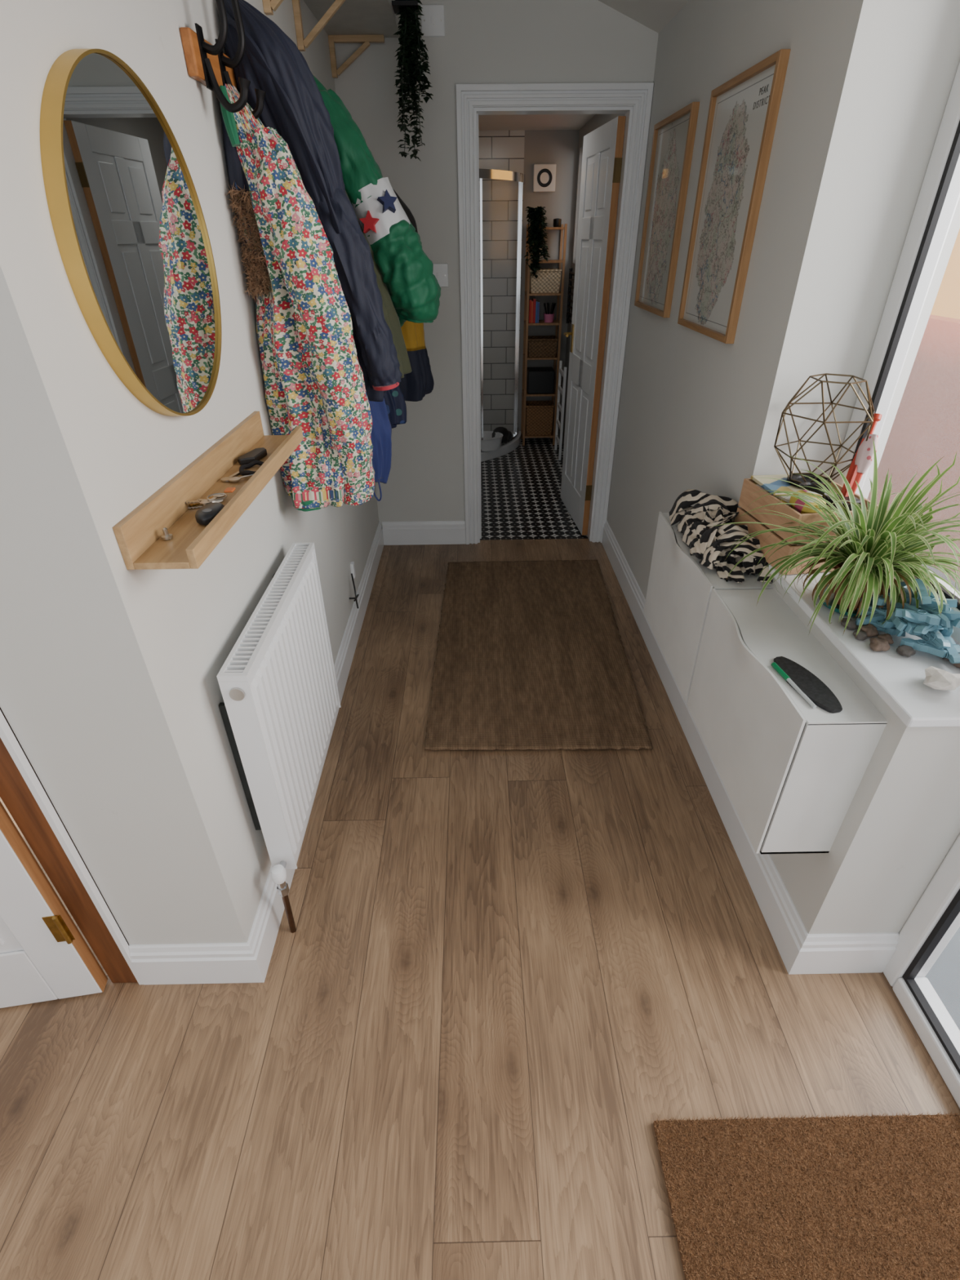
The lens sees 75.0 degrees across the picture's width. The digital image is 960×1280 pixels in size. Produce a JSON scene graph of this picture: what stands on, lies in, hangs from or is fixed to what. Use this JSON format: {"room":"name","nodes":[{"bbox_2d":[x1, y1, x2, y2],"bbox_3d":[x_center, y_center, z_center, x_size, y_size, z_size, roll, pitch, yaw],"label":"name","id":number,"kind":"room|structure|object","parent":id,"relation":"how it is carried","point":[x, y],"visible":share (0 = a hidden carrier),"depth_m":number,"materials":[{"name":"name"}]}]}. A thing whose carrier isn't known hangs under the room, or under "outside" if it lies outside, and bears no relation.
{"room":"entrance hallway","nodes":[
{"label":"entrance hallway","id":0,"kind":"room"},
{"bbox_2d":[0,0,378,944],"bbox_3d":[-0.715,-1.078,1.901,0.275,2.817,2.675,-1,33,0],"label":"wall","id":1,"kind":"structure","parent":0,"point":[110,691],"depth_m":1.10,"materials":[{"name":"paint"}]},
{"bbox_2d":[0,710,143,984],"bbox_3d":[-0.835,-0.023,0.977,0.012,2.050,0.015,-1,33,0],"label":"trim","id":2,"kind":"structure","parent":1,"relation":"attached to","point":[6,735],"depth_m":1.24,"materials":[{"name":"white paint"}]},
{"bbox_2d":[40,48,222,416],"bbox_3d":[-0.550,-0.645,1.050,0.027,0.506,0.506,-1,33,0],"label":"wall mirror","id":3,"kind":"object","parent":1,"relation":"attached to","point":[127,219],"visible":1,"depth_m":0.97,"materials":[{"name":"gold metal"}]},
{"bbox_2d":[112,411,303,569],"bbox_3d":[-0.505,-0.344,1.277,0.112,0.072,0.747,-1,33,0],"label":"ledge","id":4,"kind":"object","parent":1,"relation":"attached to","point":[141,545],"depth_m":1.13,"materials":[{"name":"brown wood"}]},
{"bbox_2d":[195,502,224,524],"bbox_3d":[-0.483,-0.227,1.121,0.046,0.021,0.078,-1,33,0],"label":"key fob","id":5,"kind":"object","parent":4,"relation":"on","point":[206,513],"visible":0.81,"depth_m":1.10,"materials":[{"name":"plastic"}]},
{"bbox_2d":[184,487,235,508],"bbox_3d":[-0.511,-0.268,1.181,0.083,0.022,0.072,-1,33,0],"label":"bunch","id":6,"kind":"object","parent":4,"relation":"on","point":[200,502],"visible":0.94,"depth_m":1.17,"materials":[{"name":"metal"}]},
{"bbox_2d":[239,460,263,475],"bbox_3d":[-0.489,-0.372,1.353,0.060,0.014,0.082,-1,33,0],"label":"tie","id":7,"kind":"object","parent":4,"relation":"on","point":[242,468],"visible":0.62,"depth_m":1.35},
{"bbox_2d":[237,447,266,465],"bbox_3d":[-0.515,-0.419,1.425,0.037,0.014,0.097,7,34,12],"label":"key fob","id":8,"kind":"object","parent":4,"relation":"on","point":[256,454],"visible":0.94,"depth_m":1.41,"materials":[{"name":"plastic"}]},
{"bbox_2d":[179,0,266,119],"bbox_3d":[-0.528,-1.645,1.847,0.115,0.330,1.635,-1,33,0],"label":"coat rack","id":9,"kind":"object","parent":1,"relation":"attached to","point":[206,63],"visible":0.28,"depth_m":1.26,"materials":[{"name":"brown wood"}]},
{"bbox_2d":[219,103,271,303],"bbox_3d":[-0.529,-1.006,1.439,0.082,0.406,0.138,-1,33,0],"label":"scarf","id":10,"kind":"object","parent":9,"relation":"hanging from","point":[236,174],"visible":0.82,"depth_m":1.44,"materials":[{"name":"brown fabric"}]},
{"bbox_2d":[219,103,256,297],"bbox_3d":[-0.541,-1.022,1.455,0.057,0.395,0.095,-1,33,0],"label":"hood","id":11,"kind":"object","parent":10,"relation":"attached to","point":[236,174],"depth_m":1.43,"materials":[{"name":"fur"}]},
{"bbox_2d":[219,84,374,511],"bbox_3d":[-0.435,-0.829,1.630,0.276,0.932,0.313,-1,33,0],"label":"coat","id":12,"kind":"object","parent":9,"relation":"hanging from","point":[313,380],"visible":0.9,"depth_m":1.54,"materials":[{"name":"fabric"}]},
{"bbox_2d":[218,0,402,401],"bbox_3d":[-0.404,-1.103,1.695,0.338,0.868,0.370,-1,33,0],"label":"coat","id":13,"kind":"object","parent":9,"relation":"hanging from","point":[294,106],"visible":0.59,"depth_m":1.50,"materials":[{"name":"blue fabric"}]},
{"bbox_2d":[218,0,346,233],"bbox_3d":[-0.457,-1.219,1.524,0.233,0.490,0.216,-1,33,0],"label":"hood","id":14,"kind":"object","parent":13,"relation":"attached to","point":[294,106],"depth_m":1.43,"materials":[{"name":"blue fabric"}]},
{"bbox_2d":[313,75,440,327],"bbox_3d":[-0.342,-1.362,1.996,0.454,0.715,0.315,13,35,19],"label":"coat","id":15,"kind":"object","parent":9,"relation":"hanging from","point":[406,270],"visible":0.44,"depth_m":1.89,"materials":[{"name":"green fabric"}]},
{"bbox_2d":[345,191,412,377],"bbox_3d":[-0.402,-1.200,1.913,0.336,0.735,0.174,-1,33,0],"label":"coat","id":16,"kind":"object","parent":9,"relation":"hanging from","point":[391,317],"visible":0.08,"depth_m":2.02,"materials":[{"name":"green fabric"}]},
{"bbox_2d":[383,386,406,428],"bbox_3d":[-0.399,-0.959,2.323,0.235,0.345,0.181,-1,33,0],"label":"coat","id":17,"kind":"object","parent":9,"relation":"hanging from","point":[395,403],"visible":0.19,"depth_m":2.34,"materials":[{"name":"fabric"}]},
{"bbox_2d":[392,188,417,232],"bbox_3d":[-0.402,-1.513,2.231,0.352,0.515,0.159,-1,33,0],"label":"coat","id":18,"kind":"object","parent":9,"relation":"hanging from","point":[406,210],"visible":0.02,"depth_m":2.23,"materials":[{"name":"fabric"}]},
{"bbox_2d":[128,521,383,984],"bbox_3d":[-0.694,0.078,2.578,0.293,0.140,2.593,-1,33,0],"label":"baseboard","id":19,"kind":"structure","parent":1,"relation":"attached to","point":[249,962],"depth_m":1.51,"materials":[{"name":"white paint"}]},
{"bbox_2d":[216,542,341,933],"bbox_3d":[-0.507,0.251,1.695,0.095,0.804,0.696,-1,33,0],"label":"radiator","id":20,"kind":"object","parent":1,"relation":"attached to","point":[277,682],"visible":1,"depth_m":1.50,"materials":[{"name":"metal"}]},
{"bbox_2d":[223,546,307,672],"bbox_3d":[-0.496,-0.095,1.502,0.039,0.011,0.600,-1,33,0],"label":"grille","id":21,"kind":"object","parent":20,"relation":"attached to","point":[245,655],"depth_m":1.44,"materials":[{"name":"metal"}]},
{"bbox_2d":[262,0,400,78],"bbox_3d":[-0.449,-2.011,2.011,0.285,0.178,1.275,-1,33,0],"label":"wall shelf","id":22,"kind":"object","parent":1,"relation":"attached to","point":[366,22],"visible":0.99,"depth_m":2.27,"materials":[{"name":"brown wood"}]},
{"bbox_2d":[391,0,433,160],"bbox_3d":[-0.253,-2.139,2.368,0.156,0.524,0.187,-1,33,0],"label":"hanging plant","id":23,"kind":"object","parent":22,"relation":"hanging from","point":[409,11],"visible":1,"depth_m":2.35,"materials":[{"name":"black"}]},
{"bbox_2d":[368,397,391,501],"bbox_3d":[-0.426,-0.758,2.075,0.249,0.612,0.176,-3,33,-4],"label":"coat","id":24,"kind":"object","parent":1,"relation":"hanging from","point":[381,430],"visible":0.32,"depth_m":2.10,"materials":[{"name":"blue fabric"}]},
{"bbox_2d":[398,320,434,401],"bbox_3d":[-0.370,-1.182,2.418,0.365,0.475,0.145,-1,33,0],"label":"coat","id":25,"kind":"object","parent":1,"relation":"hanging from","point":[415,384],"visible":0.2,"depth_m":2.45,"materials":[{"name":"yellow fabric"}]},
{"bbox_2d":[0,437,959,1279],"bbox_3d":[-0.367,0.111,2.744,2.810,0.100,7.100,-1,33,0],"label":"floor","id":26,"kind":"structure","parent":0,"point":[474,1025],"depth_m":1.42,"materials":[{"name":"laminate"}]},
{"bbox_2d":[479,168,525,462],"bbox_3d":[-0.036,-2.380,4.755,0.800,1.895,0.810,-1,33,0],"label":"shower enclosure","id":27,"kind":"object","parent":26,"relation":"on","point":[505,448],"visible":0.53,"depth_m":4.69,"materials":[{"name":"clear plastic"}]},
{"bbox_2d":[480,431,502,451],"bbox_3d":[0.053,-1.611,5.081,0.270,0.105,0.270,-1,33,0],"label":"plastic bowl","id":28,"kind":"object","parent":27,"relation":"on","point":[489,443],"visible":0.66,"depth_m":5.01,"materials":[{"name":"white plastic"}]},
{"bbox_2d":[480,431,520,462],"bbox_3d":[-0.029,-1.613,5.250,0.800,0.070,0.810,-1,33,0],"label":"shower tray","id":29,"kind":"object","parent":27,"relation":"on","point":[505,448],"depth_m":5.17,"materials":[{"name":"ceramic"}]},
{"bbox_2d":[492,426,512,443],"bbox_3d":[0.177,-1.719,5.214,0.169,0.140,0.190,13,35,19],"label":"cloth","id":30,"kind":"object","parent":27,"relation":"on","point":[507,435],"visible":0.79,"depth_m":5.15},
{"bbox_2d":[423,560,653,750],"bbox_3d":[0.227,-0.028,2.836,0.883,0.010,1.557,-1,33,0],"label":"rug","id":31,"kind":"object","parent":26,"relation":"on","point":[531,655],"visible":1,"depth_m":2.62,"materials":[{"name":"carpet"}]},
{"bbox_2d":[520,223,567,445],"bbox_3d":[0.501,-2.421,5.083,0.280,1.600,0.230,-1,33,0],"label":"shelving unit","id":32,"kind":"object","parent":26,"relation":"on","point":[541,322],"visible":0.86,"depth_m":5.00,"materials":[{"name":"brown wood"}]},
{"bbox_2d":[523,206,550,279],"bbox_3d":[0.432,-2.930,4.619,0.204,0.453,0.189,19,38,28],"label":"ivy","id":33,"kind":"object","parent":32,"relation":"on","point":[535,215],"visible":1,"depth_m":4.57,"materials":[{"name":"black plant"}]},
{"bbox_2d":[524,400,554,435],"bbox_3d":[0.505,-1.914,5.395,0.242,0.247,0.207,-1,33,0],"label":"basket","id":34,"kind":"object","parent":32,"relation":"on","point":[539,414],"visible":0.94,"depth_m":5.32,"materials":[{"name":"wicker"}]},
{"bbox_2d":[526,367,555,394],"bbox_3d":[0.503,-2.173,5.232,0.220,0.179,0.190,-1,33,0],"label":"storage box","id":35,"kind":"object","parent":32,"relation":"on","point":[540,380],"visible":0.86,"depth_m":5.16,"materials":[{"name":"black plastic"}]},
{"bbox_2d":[527,335,558,357],"bbox_3d":[0.500,-2.388,5.088,0.242,0.137,0.207,-1,33,0],"label":"basket","id":36,"kind":"object","parent":32,"relation":"on","point":[538,346],"visible":0.89,"depth_m":5.01,"materials":[{"name":"wicker"}]},
{"bbox_2d":[528,268,561,293],"bbox_3d":[0.497,-2.779,4.836,0.242,0.157,0.207,-1,33,0],"label":"basket","id":37,"kind":"object","parent":32,"relation":"on","point":[548,281],"visible":0.87,"depth_m":4.76,"materials":[{"name":"wicker"}]},
{"bbox_2d":[554,360,566,460],"bbox_3d":[0.641,-1.827,4.990,0.020,0.700,0.305,-1,33,0],"label":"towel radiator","id":38,"kind":"object","parent":26,"relation":"on","point":[557,441],"visible":1,"depth_m":4.97,"materials":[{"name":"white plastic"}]},
{"bbox_2d":[653,1109,959,1279],"bbox_3d":[0.669,1.084,1.110,0.641,0.022,0.415,-1,33,0],"label":"doormat","id":39,"kind":"object","parent":26,"relation":"on","point":[851,1197],"visible":1,"depth_m":1.17,"materials":[{"name":"fabric"}]},
{"bbox_2d":[333,0,658,542],"bbox_3d":[0.065,-1.744,3.018,1.322,2.712,0.100,-1,33,0],"label":"wall","id":40,"kind":"structure","parent":0,"point":[484,42],"depth_m":2.63,"materials":[{"name":"paint"}]},
{"bbox_2d":[382,520,465,545],"bbox_3d":[-0.327,-0.627,3.663,0.482,0.140,0.018,-1,33,0],"label":"baseboard","id":41,"kind":"structure","parent":40,"relation":"attached to","point":[423,532],"depth_m":3.65,"materials":[{"name":"white paint"}]},
{"bbox_2d":[420,4,444,36],"bbox_3d":[-0.188,-2.461,2.483,0.092,0.092,0.013,-1,33,0],"label":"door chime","id":42,"kind":"object","parent":40,"relation":"attached to","point":[433,24],"visible":0.97,"depth_m":2.48,"materials":[{"name":"white plastic"}]},
{"bbox_2d":[432,263,448,287],"bbox_3d":[-0.199,-1.726,2.958,0.096,0.096,0.013,-1,33,0],"label":"light switch","id":43,"kind":"object","parent":40,"relation":"attached to","point":[440,271],"visible":0.68,"depth_m":2.95,"materials":[{"name":"white plastic"}]},
{"bbox_2d":[455,82,653,544],"bbox_3d":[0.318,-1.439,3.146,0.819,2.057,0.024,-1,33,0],"label":"trim","id":44,"kind":"structure","parent":40,"relation":"attached to","point":[638,95],"depth_m":2.87,"materials":[{"name":"white paint"}]},
{"bbox_2d":[560,115,626,535],"bbox_3d":[0.565,-1.625,3.508,0.093,1.955,0.657,-3,33,-4],"label":"door","id":45,"kind":"structure","parent":40,"relation":"in","point":[602,148],"depth_m":3.33,"materials":[{"name":"white paint"}]},
{"bbox_2d":[478,129,524,431],"bbox_3d":[-0.129,-2.742,5.073,0.910,2.160,0.100,-1,33,0],"label":"tiled wall","id":46,"kind":"structure","parent":0,"point":[504,150],"depth_m":4.93,"materials":[{"name":"white tile"}]},
{"bbox_2d":[478,114,595,130],"bbox_3d":[0.149,-3.098,3.556,1.450,0.080,2.270,-1,33,0],"label":"ceiling","id":47,"kind":"structure","parent":0,"point":[519,122],"depth_m":4.13,"materials":[{"name":"paint"}]},
{"bbox_2d":[517,129,579,438],"bbox_3d":[0.596,-2.753,5.079,0.540,2.160,0.100,-1,33,0],"label":"wall","id":48,"kind":"structure","parent":0,"point":[559,148],"depth_m":4.71,"materials":[{"name":"paint"}]},
{"bbox_2d":[533,164,555,191],"bbox_3d":[0.472,-3.388,4.584,0.163,0.165,0.038,-1,33,0],"label":"fan","id":49,"kind":"object","parent":48,"relation":"attached to","point":[544,175],"visible":1,"depth_m":4.57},
{"bbox_2d":[598,0,689,33],"bbox_3d":[-0.341,-1.562,0.312,2.870,1.191,4.830,-1,33,0],"label":"ceiling","id":50,"kind":"structure","parent":0,"point":[655,15],"depth_m":2.38,"materials":[{"name":"paint"}]},
{"bbox_2d":[562,0,959,933],"bbox_3d":[0.902,-1.435,2.989,0.343,2.210,4.850,-1,33,0],"label":"wall","id":51,"kind":"structure","parent":0,"point":[868,85],"depth_m":1.50,"materials":[{"name":"paint"}]},
{"bbox_2d":[566,268,574,323],"bbox_3d":[0.700,-2.529,4.630,0.047,0.370,0.424,-1,33,0],"label":"towel radiator","id":52,"kind":"object","parent":51,"relation":"attached to","point":[569,314],"visible":0.52,"depth_m":4.74,"materials":[{"name":"black metal"}]},
{"bbox_2d":[634,102,699,317],"bbox_3d":[0.720,-1.663,2.472,0.024,0.643,0.515,-1,33,0],"label":"framed map","id":53,"kind":"object","parent":51,"relation":"attached to","point":[673,136],"visible":1,"depth_m":2.43,"materials":[{"name":"paper"}]},
{"bbox_2d":[644,511,772,702],"bbox_3d":[0.669,-0.122,1.951,0.180,0.384,0.528,-1,33,0],"label":"storage cabinet","id":54,"kind":"object","parent":51,"relation":"attached to","point":[679,588],"visible":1,"depth_m":1.88,"materials":[{"name":"wood"}]},
{"bbox_2d":[669,488,772,583],"bbox_3d":[0.679,-0.316,1.788,0.153,0.126,0.481,-1,33,0],"label":"scarf","id":55,"kind":"object","parent":54,"relation":"on","point":[712,545],"visible":0.94,"depth_m":1.71,"materials":[{"name":"fabric"}]},
{"bbox_2d":[677,48,791,343],"bbox_3d":[0.730,-1.281,1.882,0.024,0.643,0.510,-1,33,0],"label":"framed map","id":56,"kind":"object","parent":51,"relation":"attached to","point":[744,110],"visible":1,"depth_m":1.83,"materials":[{"name":"paper"}]},
{"bbox_2d":[601,520,898,974],"bbox_3d":[0.853,0.056,2.589,0.231,0.140,2.598,-1,33,0],"label":"baseboard","id":57,"kind":"structure","parent":51,"relation":"attached to","point":[801,952],"depth_m":1.65,"materials":[{"name":"white paint"}]},
{"bbox_2d":[686,588,887,853],"bbox_3d":[0.677,0.169,1.501,0.180,0.384,0.527,-1,33,0],"label":"storage cabinet","id":58,"kind":"object","parent":51,"relation":"attached to","point":[792,771],"visible":1,"depth_m":1.36,"materials":[{"name":"wood"}]},
{"bbox_2d":[771,662,816,708],"bbox_3d":[0.636,0.090,1.268,0.010,0.011,0.145,-6,33,-8],"label":"pen","id":59,"kind":"object","parent":58,"relation":"on","point":[774,664],"visible":1,"depth_m":1.27,"materials":[{"name":"plastic"}]},
{"bbox_2d":[773,656,842,713],"bbox_3d":[0.665,0.088,1.274,0.065,0.008,0.184,-7,34,-10],"label":"glasses case","id":60,"kind":"object","parent":58,"relation":"on","point":[815,690],"visible":1,"depth_m":1.26,"materials":[{"name":"black leather"}]},
{"bbox_2d":[768,564,959,727],"bbox_3d":[0.868,-0.086,1.464,0.233,0.022,0.855,-1,33,0],"label":"windowsill","id":61,"kind":"structure","parent":51,"relation":"attached to","point":[898,679],"depth_m":1.23,"materials":[{"name":"white paint"}]},
{"bbox_2d":[733,474,877,574],"bbox_3d":[0.846,-0.308,1.638,0.224,0.160,0.268,-5,33,-6],"label":"wooden crate","id":62,"kind":"object","parent":61,"relation":"on","point":[746,504],"visible":0.36,"depth_m":1.58,"materials":[{"name":"brown wood"}]},
{"bbox_2d":[789,489,826,513],"bbox_3d":[0.794,-0.334,1.517,0.063,0.042,0.085,-1,33,0],"label":"ball","id":63,"kind":"object","parent":62,"relation":"in","point":[802,509],"visible":0.54,"depth_m":1.50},
{"bbox_2d":[799,481,861,511],"bbox_3d":[0.851,-0.340,1.532,0.143,0.077,0.097,15,36,23],"label":"compact camera","id":64,"kind":"object","parent":62,"relation":"in","point":[805,484],"visible":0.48,"depth_m":1.51,"materials":[{"name":"black plastic"}]},
{"bbox_2d":[840,413,882,496],"bbox_3d":[0.923,-0.423,1.512,0.042,0.223,0.119,25,41,34],"label":"umbrella","id":65,"kind":"object","parent":62,"relation":"in","point":[862,460],"visible":0.78,"depth_m":1.50,"materials":[{"name":"fabric"}]},
{"bbox_2d":[706,437,959,638],"bbox_3d":[0.731,-0.245,1.340,0.498,0.399,0.646,-1,33,0],"label":"spider plant","id":66,"kind":"object","parent":61,"relation":"on","point":[872,550],"visible":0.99,"depth_m":1.30,"materials":[{"name":"green plant"}]},
{"bbox_2d":[855,617,896,635],"bbox_3d":[0.843,-0.033,1.325,0.077,0.021,0.039,28,42,36],"label":"peg","id":67,"kind":"object","parent":61,"relation":"on","point":[891,631],"visible":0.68,"depth_m":1.32,"materials":[{"name":"blue plastic"}]},
{"bbox_2d":[869,636,890,651],"bbox_3d":[0.815,0.008,1.277,0.038,0.022,0.038,-1,33,0],"label":"pebble","id":68,"kind":"object","parent":61,"relation":"on","point":[877,644],"visible":1,"depth_m":1.27,"materials":[{"name":"brown stone"}]},
{"bbox_2d":[899,637,946,657],"bbox_3d":[0.885,0.011,1.248,0.077,0.022,0.039,16,36,24],"label":"peg","id":69,"kind":"object","parent":61,"relation":"on","point":[921,645],"visible":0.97,"depth_m":1.24,"materials":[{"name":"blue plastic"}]},
{"bbox_2d":[917,631,942,648],"bbox_3d":[0.899,-0.012,1.251,0.020,0.039,0.078,-5,33,-7],"label":"peg","id":70,"kind":"object","parent":61,"relation":"on","point":[925,637],"visible":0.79,"depth_m":1.25,"materials":[{"name":"blue plastic"}]},
{"bbox_2d":[928,629,951,648],"bbox_3d":[0.904,-0.007,1.242,0.022,0.040,0.076,0,33,1],"label":"peg","id":71,"kind":"object","parent":70,"relation":"on","point":[937,637],"visible":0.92,"depth_m":1.23,"materials":[{"name":"blue plastic"}]},
{"bbox_2d":[923,666,959,690],"bbox_3d":[0.855,0.074,1.160,0.061,0.038,0.058,-27,41,-34],"label":"quartz","id":72,"kind":"object","parent":61,"relation":"on","point":[936,678],"visible":1,"depth_m":1.15,"materials":[{"name":"stone"}]},
{"bbox_2d":[942,635,959,663],"bbox_3d":[0.922,0.027,1.229,0.021,0.040,0.078,7,34,11],"label":"peg","id":73,"kind":"object","parent":61,"relation":"on","point":[952,654],"visible":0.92,"depth_m":1.22,"materials":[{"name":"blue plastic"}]},
{"bbox_3d":[0.839,-0.042,1.345,0.050,0.032,0.048,-1,33,0],"label":"pebble","id":74,"kind":"object","parent":61,"relation":"on","visible":0},
{"bbox_2d":[858,608,885,624],"bbox_3d":[0.850,-0.054,1.331,0.079,0.028,0.039,0,33,1],"label":"peg","id":75,"kind":"object","parent":74,"relation":"on","point":[877,616],"visible":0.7,"depth_m":1.32,"materials":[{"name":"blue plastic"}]},
{"bbox_2d":[832,61,959,644],"bbox_3d":[1.011,-0.642,1.115,0.060,1.288,0.840,-1,33,0],"label":"window","id":76,"kind":"structure","parent":51,"relation":"in","point":[939,196],"depth_m":1.43,"materials":[{"name":"white plastic"}]},
{"bbox_2d":[882,834,959,1108],"bbox_3d":[1.024,0.239,0.500,0.070,2.100,1.150,-1,33,0],"label":"door","id":77,"kind":"structure","parent":51,"relation":"in","point":[935,919],"depth_m":1.39,"materials":[{"name":"white plastic"}]},
{"bbox_3d":[-1.307,-1.354,0.188,0.930,1.190,0.115,-1,33,0],"label":"wall","id":78,"kind":"structure","parent":0,"visible":0},
{"bbox_2d":[0,801,107,1008],"bbox_3d":[-1.286,0.050,0.930,0.772,1.970,0.046,-5,33,-7],"label":"door","id":79,"kind":"structure","parent":78,"relation":"in","point":[44,956],"depth_m":1.37,"materials":[{"name":"white paint"}]},
{"bbox_2d":[0,707,137,982],"bbox_3d":[-0.876,-0.028,1.045,0.067,1.985,0.128,-1,33,0],"label":"trim","id":80,"kind":"structure","parent":78,"relation":"attached to","point":[15,794],"depth_m":1.29,"materials":[{"name":"brown wood"}]},
{"label":"peg","id":81,"kind":"object","parent":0,"visible":0},
{"bbox_2d":[913,622,943,634],"bbox_3d":[0.890,-0.031,1.238,0.077,0.041,0.028,-17,36,-24],"label":"peg","id":82,"kind":"object","parent":81,"relation":"on","point":[923,628],"visible":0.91,"depth_m":1.23,"materials":[{"name":"blue plastic"}]},
{"bbox_2d":[920,605,959,627],"bbox_3d":[0.900,-0.051,1.227,0.041,0.036,0.077,-11,34,-16],"label":"peg","id":83,"kind":"object","parent":82,"relation":"on","point":[945,616],"visible":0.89,"depth_m":1.21,"materials":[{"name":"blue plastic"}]},
{"label":"peg","id":84,"kind":"object","parent":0,"visible":0},
{"bbox_2d":[950,618,959,627],"bbox_3d":[0.921,-0.041,1.230,0.040,0.033,0.078,-13,35,-19],"label":"peg","id":85,"kind":"object","parent":84,"relation":"on","point":[956,623],"visible":0.16,"depth_m":1.20,"materials":[{"name":"blue plastic"}]},
{"bbox_2d":[947,607,954,632],"bbox_3d":[0.928,-0.050,1.237,0.040,0.043,0.077,-2,33,-3],"label":"peg","id":86,"kind":"object","parent":85,"relation":"on","point":[950,629],"visible":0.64,"depth_m":1.22,"materials":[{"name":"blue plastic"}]},
{"bbox_2d":[911,596,957,611],"bbox_3d":[0.905,-0.074,1.252,0.038,0.037,0.077,-19,37,-26],"label":"peg","id":87,"kind":"object","parent":86,"relation":"on","point":[950,602],"visible":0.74,"depth_m":1.23,"materials":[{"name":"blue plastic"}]},
{"bbox_3d":[0.839,-0.275,1.658,0.181,0.021,0.241,-1,33,0],"label":"book","id":88,"kind":"object","parent":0,"visible":0},
{"bbox_2d":[751,515,826,546],"bbox_3d":[0.846,-0.299,1.644,0.160,0.032,0.216,-5,33,-6],"label":"book","id":89,"kind":"object","parent":88,"relation":"on","point":[752,516],"visible":0.04,"depth_m":1.58,"materials":[{"name":"white paper"}]},
{"bbox_3d":[0.844,-0.329,1.624,0.184,0.039,0.238,-1,33,0],"label":"book","id":90,"kind":"object","parent":89,"relation":"on","visible":0},
{"bbox_3d":[0.821,-0.374,1.642,0.166,0.012,0.172,-1,33,0],"label":"book","id":91,"kind":"object","parent":90,"relation":"on","visible":0},
{"bbox_2d":[753,482,791,506],"bbox_3d":[0.807,-0.382,1.631,0.126,0.010,0.158,-2,33,-3],"label":"book","id":92,"kind":"object","parent":91,"relation":"on","point":[756,483],"visible":0.16,"depth_m":1.57,"materials":[{"name":"white paper"}]},
{"bbox_2d":[756,484,822,503],"bbox_3d":[0.805,-0.381,1.611,0.114,0.007,0.145,-11,34,-16],"label":"book","id":93,"kind":"object","parent":92,"relation":"on","point":[786,499],"visible":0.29,"depth_m":1.57,"materials":[{"name":"white paper"}]},
{"bbox_2d":[751,474,817,495],"bbox_3d":[0.802,-0.407,1.634,0.132,0.008,0.132,-3,33,-4],"label":"book","id":94,"kind":"object","parent":93,"relation":"on","point":[769,483],"visible":0.61,"depth_m":1.63,"materials":[{"name":"white paper"}]},
{"bbox_2d":[773,373,874,489],"bbox_3d":[0.851,-0.515,1.554,0.228,0.257,0.203,-1,33,0],"label":"ornament","id":95,"kind":"object","parent":94,"relation":"on","point":[797,478],"visible":0.86,"depth_m":1.54,"materials":[{"name":"gold metal"}]},
{"label":"outside","id":96,"kind":"structure","parent":0,"visible":0},
{"bbox_2d":[915,553,959,1030],"bbox_3d":[3.534,-0.049,3.009,4.880,0.060,11.000,-1,33,0],"label":"ground","id":97,"kind":"structure","parent":96,"point":[944,975],"depth_m":1.59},
{"bbox_2d":[866,314,959,585],"bbox_3d":[2.630,-0.556,2.665,0.120,1.180,11.000,-1,33,0],"label":"wall","id":98,"kind":"structure","parent":97,"relation":"on","point":[925,429],"depth_m":3.53,"materials":[{"name":"paint"}]},
{"bbox_2d":[930,228,959,319],"bbox_3d":[5.202,-1.907,2.434,0.100,3.660,12.000,-1,33,0],"label":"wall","id":99,"kind":"structure","parent":97,"relation":"on","point":[947,302],"depth_m":6.75,"materials":[{"name":"paint"}]},
{"label":"peg","id":100,"kind":"object","parent":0,"visible":0},
{"bbox_2d":[882,619,904,636],"bbox_3d":[0.870,-0.035,1.294,0.077,0.025,0.040,-24,39,-31],"label":"peg","id":101,"kind":"object","parent":100,"relation":"on","point":[888,624],"visible":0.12,"depth_m":1.28,"materials":[{"name":"blue plastic"}]},
{"bbox_2d":[909,626,920,635],"bbox_3d":[0.875,-0.040,1.283,0.024,0.040,0.078,-5,33,-7],"label":"peg","id":102,"kind":"object","parent":101,"relation":"on","point":[913,633],"visible":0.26,"depth_m":1.26,"materials":[{"name":"blue plastic"}]},
{"bbox_2d":[884,607,906,631],"bbox_3d":[0.854,-0.039,1.277,0.040,0.027,0.077,12,35,19],"label":"peg","id":103,"kind":"object","parent":102,"relation":"on","point":[900,624],"visible":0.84,"depth_m":1.26,"materials":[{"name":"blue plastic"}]},
{"bbox_2d":[893,603,941,625],"bbox_3d":[0.875,-0.052,1.246,0.038,0.024,0.079,-28,42,-35],"label":"peg","id":104,"kind":"object","parent":103,"relation":"on","point":[922,615],"visible":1,"depth_m":1.23,"materials":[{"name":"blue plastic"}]},
{"bbox_2d":[902,610,942,629],"bbox_3d":[0.879,-0.037,1.246,0.076,0.041,0.030,11,35,17],"label":"peg","id":105,"kind":"object","parent":103,"relation":"on","point":[906,615],"visible":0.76,"depth_m":1.24,"materials":[{"name":"blue plastic"}]},
{"label":"peg","id":106,"kind":"object","parent":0,"visible":0},
{"label":"peg","id":107,"kind":"object","parent":106,"relation":"on","visible":0},
{"bbox_2d":[909,586,935,607],"bbox_3d":[0.909,-0.103,1.295,0.040,0.046,0.076,0,33,1],"label":"peg","id":108,"kind":"object","parent":107,"relation":"on","point":[912,592],"visible":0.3,"depth_m":1.27,"materials":[{"name":"blue plastic"}]},
{"bbox_2d":[911,578,931,604],"bbox_3d":[0.893,-0.092,1.263,0.021,0.040,0.076,9,34,15],"label":"peg","id":109,"kind":"object","parent":108,"relation":"on","point":[926,598],"visible":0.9,"depth_m":1.25,"materials":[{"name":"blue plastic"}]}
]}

